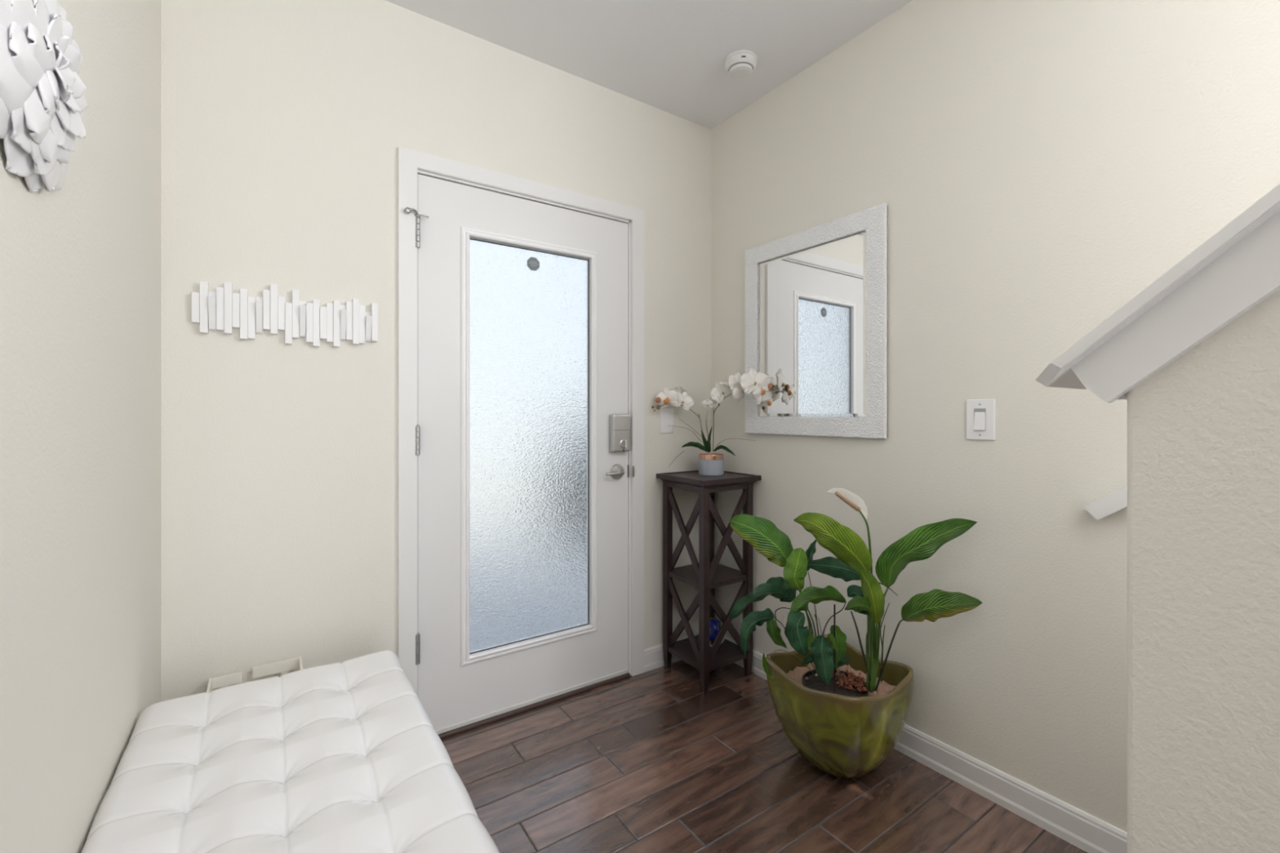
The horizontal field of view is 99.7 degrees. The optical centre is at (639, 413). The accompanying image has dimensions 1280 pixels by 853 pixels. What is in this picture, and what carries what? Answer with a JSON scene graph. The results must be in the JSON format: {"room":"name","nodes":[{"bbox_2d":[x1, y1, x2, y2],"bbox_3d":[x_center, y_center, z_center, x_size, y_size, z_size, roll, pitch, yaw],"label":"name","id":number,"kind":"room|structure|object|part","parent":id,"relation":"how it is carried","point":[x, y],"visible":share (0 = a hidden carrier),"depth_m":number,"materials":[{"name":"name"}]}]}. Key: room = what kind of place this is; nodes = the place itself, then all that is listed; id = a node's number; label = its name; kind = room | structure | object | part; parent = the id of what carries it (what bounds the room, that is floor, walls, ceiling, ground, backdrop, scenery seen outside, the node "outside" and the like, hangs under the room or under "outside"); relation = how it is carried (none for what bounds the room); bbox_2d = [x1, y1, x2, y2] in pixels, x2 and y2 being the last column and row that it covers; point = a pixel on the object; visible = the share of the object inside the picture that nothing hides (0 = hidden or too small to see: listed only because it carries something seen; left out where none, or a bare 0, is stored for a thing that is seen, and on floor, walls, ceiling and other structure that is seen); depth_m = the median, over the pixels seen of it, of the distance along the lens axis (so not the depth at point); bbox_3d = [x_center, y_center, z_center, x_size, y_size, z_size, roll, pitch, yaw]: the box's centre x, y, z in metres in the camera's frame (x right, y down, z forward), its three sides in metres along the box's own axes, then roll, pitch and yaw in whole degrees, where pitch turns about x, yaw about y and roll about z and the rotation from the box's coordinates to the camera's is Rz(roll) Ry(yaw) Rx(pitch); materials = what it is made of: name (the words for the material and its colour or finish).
{"room":"entryway","nodes":[
{"label":"entryway","id":0,"kind":"room"},
{"bbox_2d":[0,0,160,852],"bbox_3d":[-0.651,-0.121,0.366,0.150,2.813,2.740,0,0,-34],"label":"wall","id":1,"kind":"structure","parent":0,"point":[80,262],"depth_m":0.91,"materials":[{"name":"white paint"}]},
{"bbox_2d":[0,0,88,191],"bbox_3d":[-0.746,-0.437,0.680,0.057,0.309,0.324,0,0,-34],"label":"sculpture","id":2,"kind":"object","parent":1,"relation":"attached to","point":[43,103],"visible":1,"depth_m":0.64,"materials":[{"name":"white ceramic"}]},
{"bbox_2d":[160,0,711,701],"bbox_3d":[-0.548,-0.121,2.195,2.389,2.813,0.160,0,0,-34],"label":"wall","id":3,"kind":"structure","parent":0,"point":[284,123],"depth_m":1.76,"materials":[{"name":"white paint"}]},
{"bbox_2d":[191,280,377,346],"bbox_3d":[-1.094,-0.307,1.698,0.489,0.184,0.040,0,0,-34],"label":"coat rack","id":4,"kind":"object","parent":3,"relation":"attached to","point":[223,309],"visible":1,"depth_m":1.68,"materials":[{"name":"white paint"}]},
{"bbox_2d":[404,173,630,734],"bbox_3d":[-0.440,0.158,2.168,0.952,2.027,0.102,0,0,-34],"label":"door","id":5,"kind":"structure","parent":3,"relation":"in","point":[522,428],"depth_m":2.15,"materials":[{"name":"white paint"}]},
{"bbox_3d":[-0.440,0.126,2.196,0.527,1.582,0.004,0,0,-34],"label":"glass pane","id":6,"kind":"part","parent":5,"relation":"part of","materials":[{"name":"glass"}]},
{"bbox_3d":[-0.434,0.124,2.190,0.585,1.643,0.044,0,0,-34],"label":"glazing frame","id":7,"kind":"part","parent":5,"relation":"part of","materials":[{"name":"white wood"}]},
{"bbox_2d":[527,257,539,271],"bbox_3d":[-0.433,-0.606,2.196,0.053,0.053,0.004,0,0,-34],"label":"sticker","id":8,"kind":"object","parent":5,"relation":"attached to","point":[533,264],"visible":1,"depth_m":2.19,"materials":[{"name":"grey plastic"}]},
{"bbox_3d":[-0.107,0.262,2.344,0.091,0.017,0.019,0,0,-40],"label":"lever","id":9,"kind":"part","parent":5,"relation":"part of","materials":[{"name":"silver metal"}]},
{"bbox_2d":[397,146,644,694],"bbox_3d":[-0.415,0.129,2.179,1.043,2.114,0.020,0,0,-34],"label":"trim","id":10,"kind":"structure","parent":3,"relation":"attached to","point":[409,161],"depth_m":1.92,"materials":[{"name":"white paint"}]},
{"bbox_2d":[438,672,630,738],"bbox_3d":[-0.464,1.179,2.245,0.905,0.014,0.172,0,0,-34],"label":"threshold","id":11,"kind":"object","parent":3,"relation":"attached to","point":[506,714],"depth_m":2.16,"materials":[{"name":"brown"}]},
{"bbox_2d":[631,465,634,476],"bbox_3d":[-0.032,0.262,2.430,0.016,0.052,0.004,0,0,-34],"label":"strike plate","id":12,"kind":"object","parent":3,"relation":"attached to","point":[632,466],"depth_m":2.43,"materials":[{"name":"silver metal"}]},
{"bbox_2d":[660,408,673,433],"bbox_3d":[0.128,0.037,2.556,0.078,0.118,0.008,0,0,-34],"label":"light switch","id":13,"kind":"object","parent":3,"relation":"attached to","point":[666,414],"visible":1,"depth_m":2.55,"materials":[{"name":"white plastic"}]},
{"bbox_2d":[644,632,698,672],"bbox_3d":[0.183,1.137,2.591,0.408,0.098,0.014,0,0,-34],"label":"baseboard","id":14,"kind":"structure","parent":3,"relation":"attached to","point":[654,655],"depth_m":2.51,"materials":[{"name":"white paint"}]},
{"bbox_2d":[384,0,912,129],"bbox_3d":[-0.234,-1.502,-1.221,5.734,0.150,6.150,0,0,-34],"label":"ceiling","id":15,"kind":"structure","parent":0,"point":[669,56],"depth_m":2.05,"materials":[{"name":"white paint"}]},
{"bbox_2d":[724,49,757,79],"bbox_3d":[0.408,-1.400,2.186,0.132,0.056,0.132,0,0,-34],"label":"smoke detector","id":16,"kind":"object","parent":15,"relation":"attached to","point":[739,64],"visible":1,"depth_m":2.15,"materials":[{"name":"white plastic"}]},
{"bbox_2d":[440,660,1087,852],"bbox_3d":[-0.199,1.236,-1.272,5.434,0.100,6.105,0,0,-34],"label":"floor","id":17,"kind":"structure","parent":0,"point":[649,762],"depth_m":1.71,"materials":[{"name":"brown wood"}]},
{"bbox_2d":[206,656,302,692],"bbox_3d":[-1.117,0.980,1.573,0.229,0.412,0.190,0,0,-34],"label":"crate","id":18,"kind":"object","parent":17,"relation":"on","point":[283,667],"visible":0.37,"depth_m":1.65,"materials":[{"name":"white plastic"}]},
{"bbox_3d":[-1.210,0.976,1.513,0.006,0.394,0.184,0,0,-34],"label":"panel","id":19,"kind":"part","parent":18,"relation":"part of","materials":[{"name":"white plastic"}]},
{"bbox_3d":[-1.026,0.973,1.639,0.006,0.400,0.184,0,0,-34],"label":"panel","id":20,"kind":"part","parent":18,"relation":"part of","materials":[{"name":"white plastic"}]},
{"bbox_2d":[80,649,499,852],"bbox_3d":[-0.634,0.932,0.971,0.562,0.506,1.120,0,0,-34],"label":"tufted bench","id":21,"kind":"object","parent":17,"relation":"on","point":[345,757],"visible":1,"depth_m":1.03,"materials":[{"name":"white leather"}]},
{"bbox_2d":[656,470,761,693],"bbox_3d":[0.311,0.734,2.478,0.342,0.904,0.336,0,0,-34],"label":"plant stand","id":22,"kind":"object","parent":17,"relation":"on","point":[706,575],"visible":0.88,"depth_m":2.41,"materials":[{"name":"brown wood"}]},
{"bbox_3d":[0.129,0.743,2.515,0.033,0.885,0.033,0,0,-34],"label":"leg","id":23,"kind":"part","parent":22,"relation":"part of","materials":[{"name":"brown wood"}]},
{"bbox_3d":[0.274,0.743,2.303,0.033,0.885,0.033,0,0,-34],"label":"leg","id":24,"kind":"part","parent":22,"relation":"part of","materials":[{"name":"brown wood"}]},
{"bbox_2d":[667,635,746,671],"bbox_3d":[0.309,1.092,2.483,0.282,0.022,0.278,0,0,-34],"label":"shelf","id":25,"kind":"object","parent":22,"relation":"attached to","point":[728,652],"depth_m":2.43,"materials":[{"name":"brown wood"}]},
{"bbox_2d":[667,562,746,589],"bbox_3d":[0.309,0.742,2.483,0.282,0.022,0.278,0,0,-34],"label":"shelf","id":26,"kind":"object","parent":22,"relation":"attached to","point":[723,575],"depth_m":2.42,"materials":[{"name":"brown wood"}]},
{"bbox_3d":[0.312,0.310,2.482,0.324,0.013,0.318,0,0,-34],"label":"cove moulding","id":27,"kind":"part","parent":22,"relation":"part of","materials":[{"name":"brown wood"}]},
{"bbox_3d":[0.344,0.743,2.663,0.033,0.885,0.033,0,0,-34],"label":"leg","id":28,"kind":"part","parent":22,"relation":"part of","materials":[{"name":"brown wood"}]},
{"bbox_2d":[651,367,775,475],"bbox_3d":[0.344,0.043,2.460,0.550,0.487,0.234,0,0,23],"label":"potted orchid","id":29,"kind":"object","parent":22,"relation":"on","point":[757,384],"visible":1,"depth_m":2.46,"materials":[{"name":"white plant"}]},
{"bbox_3d":[0.125,-0.070,2.477,0.111,0.097,0.022,0,0,16],"label":"flower","id":30,"kind":"part","parent":29,"relation":"part of","materials":[{"name":"white plant"}]},
{"bbox_3d":[0.166,-0.085,2.525,0.089,0.071,0.046,0,0,-34],"label":"flower","id":31,"kind":"part","parent":29,"relation":"part of","materials":[{"name":"white plant"}]},
{"bbox_3d":[0.193,0.069,2.508,0.276,0.223,0.021,0,0,-12],"label":"stem","id":32,"kind":"part","parent":29,"relation":"part of","materials":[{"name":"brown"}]},
{"bbox_3d":[0.191,-0.104,2.532,0.064,0.042,0.041,0,0,13],"label":"flower","id":33,"kind":"part","parent":29,"relation":"part of","materials":[{"name":"white plant"}]},
{"bbox_3d":[0.202,-0.057,2.507,0.102,0.090,0.017,0,0,-16],"label":"flower","id":34,"kind":"part","parent":29,"relation":"part of","materials":[{"name":"white plant"}]},
{"bbox_3d":[0.308,-0.044,2.466,0.057,0.044,0.018,0,0,22],"label":"flower","id":35,"kind":"part","parent":29,"relation":"part of","materials":[{"name":"white plant"}]},
{"bbox_3d":[0.333,0.240,2.527,0.117,0.094,0.117,0,0,-34],"label":"pot","id":36,"kind":"part","parent":29,"relation":"part of","materials":[{"name":"grey ceramic"}]},
{"bbox_3d":[0.343,-0.073,2.458,0.027,0.061,0.078,0,0,-34],"label":"flower","id":37,"kind":"part","parent":29,"relation":"part of","materials":[{"name":"white plant"}]},
{"bbox_3d":[0.372,-0.093,2.438,0.109,0.099,0.019,0,0,0],"label":"flower","id":38,"kind":"part","parent":29,"relation":"part of","materials":[{"name":"white plant"}]},
{"bbox_3d":[0.391,-0.124,2.402,0.073,0.034,0.085,0,0,-34],"label":"flower","id":39,"kind":"part","parent":29,"relation":"part of","materials":[{"name":"white plant"}]},
{"bbox_3d":[0.435,-0.134,2.391,0.116,0.097,0.034,0,0,-25],"label":"flower","id":40,"kind":"part","parent":29,"relation":"part of","materials":[{"name":"white plant"}]},
{"bbox_3d":[0.423,0.139,2.440,0.024,0.050,0.224,0,0,-44],"label":"grass blade","id":41,"kind":"part","parent":29,"relation":"part of","materials":[{"name":"green plant"}]},
{"bbox_3d":[0.450,-0.098,2.366,0.098,0.091,0.043,0,0,-8],"label":"flower","id":42,"kind":"part","parent":29,"relation":"part of","materials":[{"name":"white plant"}]},
{"bbox_3d":[0.441,0.035,2.404,0.319,0.290,0.042,0,0,44],"label":"stem","id":43,"kind":"part","parent":29,"relation":"part of","materials":[{"name":"brown"}]},
{"bbox_3d":[0.495,-0.141,2.338,0.142,0.120,0.026,0,0,-14],"label":"flower","id":44,"kind":"part","parent":29,"relation":"part of","materials":[{"name":"white plant"}]},
{"bbox_3d":[0.519,-0.081,2.308,0.107,0.091,0.027,0,0,-27],"label":"flower","id":45,"kind":"part","parent":29,"relation":"part of","materials":[{"name":"white plant"}]},
{"bbox_2d":[709,617,726,646],"bbox_3d":[0.339,1.019,2.512,0.124,0.124,0.124,0,0,-34],"label":"glass ball","id":46,"kind":"object","parent":22,"relation":"on","point":[715,624],"visible":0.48,"depth_m":2.47,"materials":[{"name":"blue glass"}]},
{"bbox_3d":[0.489,0.743,2.451,0.033,0.885,0.033,0,0,-34],"label":"leg","id":47,"kind":"part","parent":22,"relation":"part of","materials":[{"name":"brown wood"}]},
{"bbox_2d":[765,634,913,778],"bbox_3d":[0.675,1.018,1.845,0.382,0.336,0.382,0,0,-34],"label":"planter","id":48,"kind":"object","parent":17,"relation":"on","point":[842,736],"visible":0.84,"depth_m":1.70,"materials":[{"name":"green ceramic"}]},
{"bbox_2d":[801,669,868,696],"bbox_3d":[0.656,0.963,1.820,0.212,0.106,0.212,0,0,-34],"label":"nursery pot","id":49,"kind":"object","parent":48,"relation":"in","point":[843,687],"depth_m":1.81,"materials":[{"name":"black plastic"}]},
{"bbox_2d":[786,662,896,696],"bbox_3d":[0.675,0.931,1.845,0.325,0.044,0.325,0,0,-34],"label":"paper","id":50,"kind":"object","parent":48,"relation":"in","point":[797,673],"visible":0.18,"depth_m":1.93,"materials":[{"name":"beige paper"}]},
{"bbox_2d":[729,491,982,697],"bbox_3d":[0.669,0.629,1.778,0.759,0.774,0.294,0,0,4],"label":"peace lily","id":51,"kind":"object","parent":48,"relation":"in","point":[854,562],"visible":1,"depth_m":1.70,"materials":[{"name":"green plant"}]},
{"bbox_3d":[0.732,0.604,1.728,0.105,0.605,0.024,0,0,-43],"label":"flower stem","id":52,"kind":"part","parent":51,"relation":"part of","materials":[{"name":"green plant"}]},
{"bbox_2d":[711,0,1279,832],"bbox_3d":[2.027,-0.121,0.420,0.150,2.813,6.000,0,0,-34],"label":"wall","id":53,"kind":"structure","parent":0,"point":[1037,166],"depth_m":1.65,"materials":[{"name":"white paint"}]},
{"bbox_2d":[745,203,887,439],"bbox_3d":[0.688,-0.329,2.217,0.024,0.842,0.688,0,0,-34],"label":"wall mirror","id":54,"kind":"object","parent":53,"relation":"attached to","point":[816,297],"visible":1,"depth_m":2.15,"materials":[{"name":"white mirror"}]},
{"bbox_2d":[724,636,1127,852],"bbox_3d":[0.902,1.137,1.916,0.014,0.098,1.940,0,0,-34],"label":"baseboard","id":55,"kind":"structure","parent":53,"relation":"attached to","point":[1078,828],"depth_m":1.61,"materials":[{"name":"white paint"}]},
{"bbox_2d":[965,399,995,440],"bbox_3d":[1.061,0.021,1.685,0.014,0.128,0.084,0,0,-34],"label":"light switch","id":56,"kind":"object","parent":53,"relation":"attached to","point":[980,413],"visible":1,"depth_m":1.68,"materials":[{"name":"white plastic"}]},
{"bbox_2d":[1083,486,1127,519],"bbox_3d":[1.743,-0.439,0.661,0.044,1.439,1.919,0,0,-34],"label":"handrail","id":57,"kind":"object","parent":53,"relation":"attached to","point":[1117,501],"visible":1,"depth_m":1.40,"materials":[{"name":"white paint"}]},
{"bbox_2d":[1127,288,1279,852],"bbox_3d":[1.471,-0.111,-0.360,0.120,2.593,2.718,0,0,-34],"label":"wall","id":58,"kind":"structure","parent":0,"point":[1203,430],"depth_m":0.66,"materials":[{"name":"white paint"}]},
{"bbox_2d":[1035,183,1279,389],"bbox_3d":[1.066,-0.675,0.232,0.210,1.273,1.477,0,0,-34],"label":"trim","id":59,"kind":"structure","parent":58,"relation":"attached to","point":[1059,373],"depth_m":0.67,"materials":[{"name":"white paint"}]},
{"bbox_2d":[1071,210,1279,403],"bbox_3d":[1.078,-0.652,0.214,0.160,1.276,1.434,0,0,-34],"label":"trim","id":60,"kind":"structure","parent":58,"relation":"attached to","point":[1246,274],"depth_m":0.66,"materials":[{"name":"white paint"}]}
]}

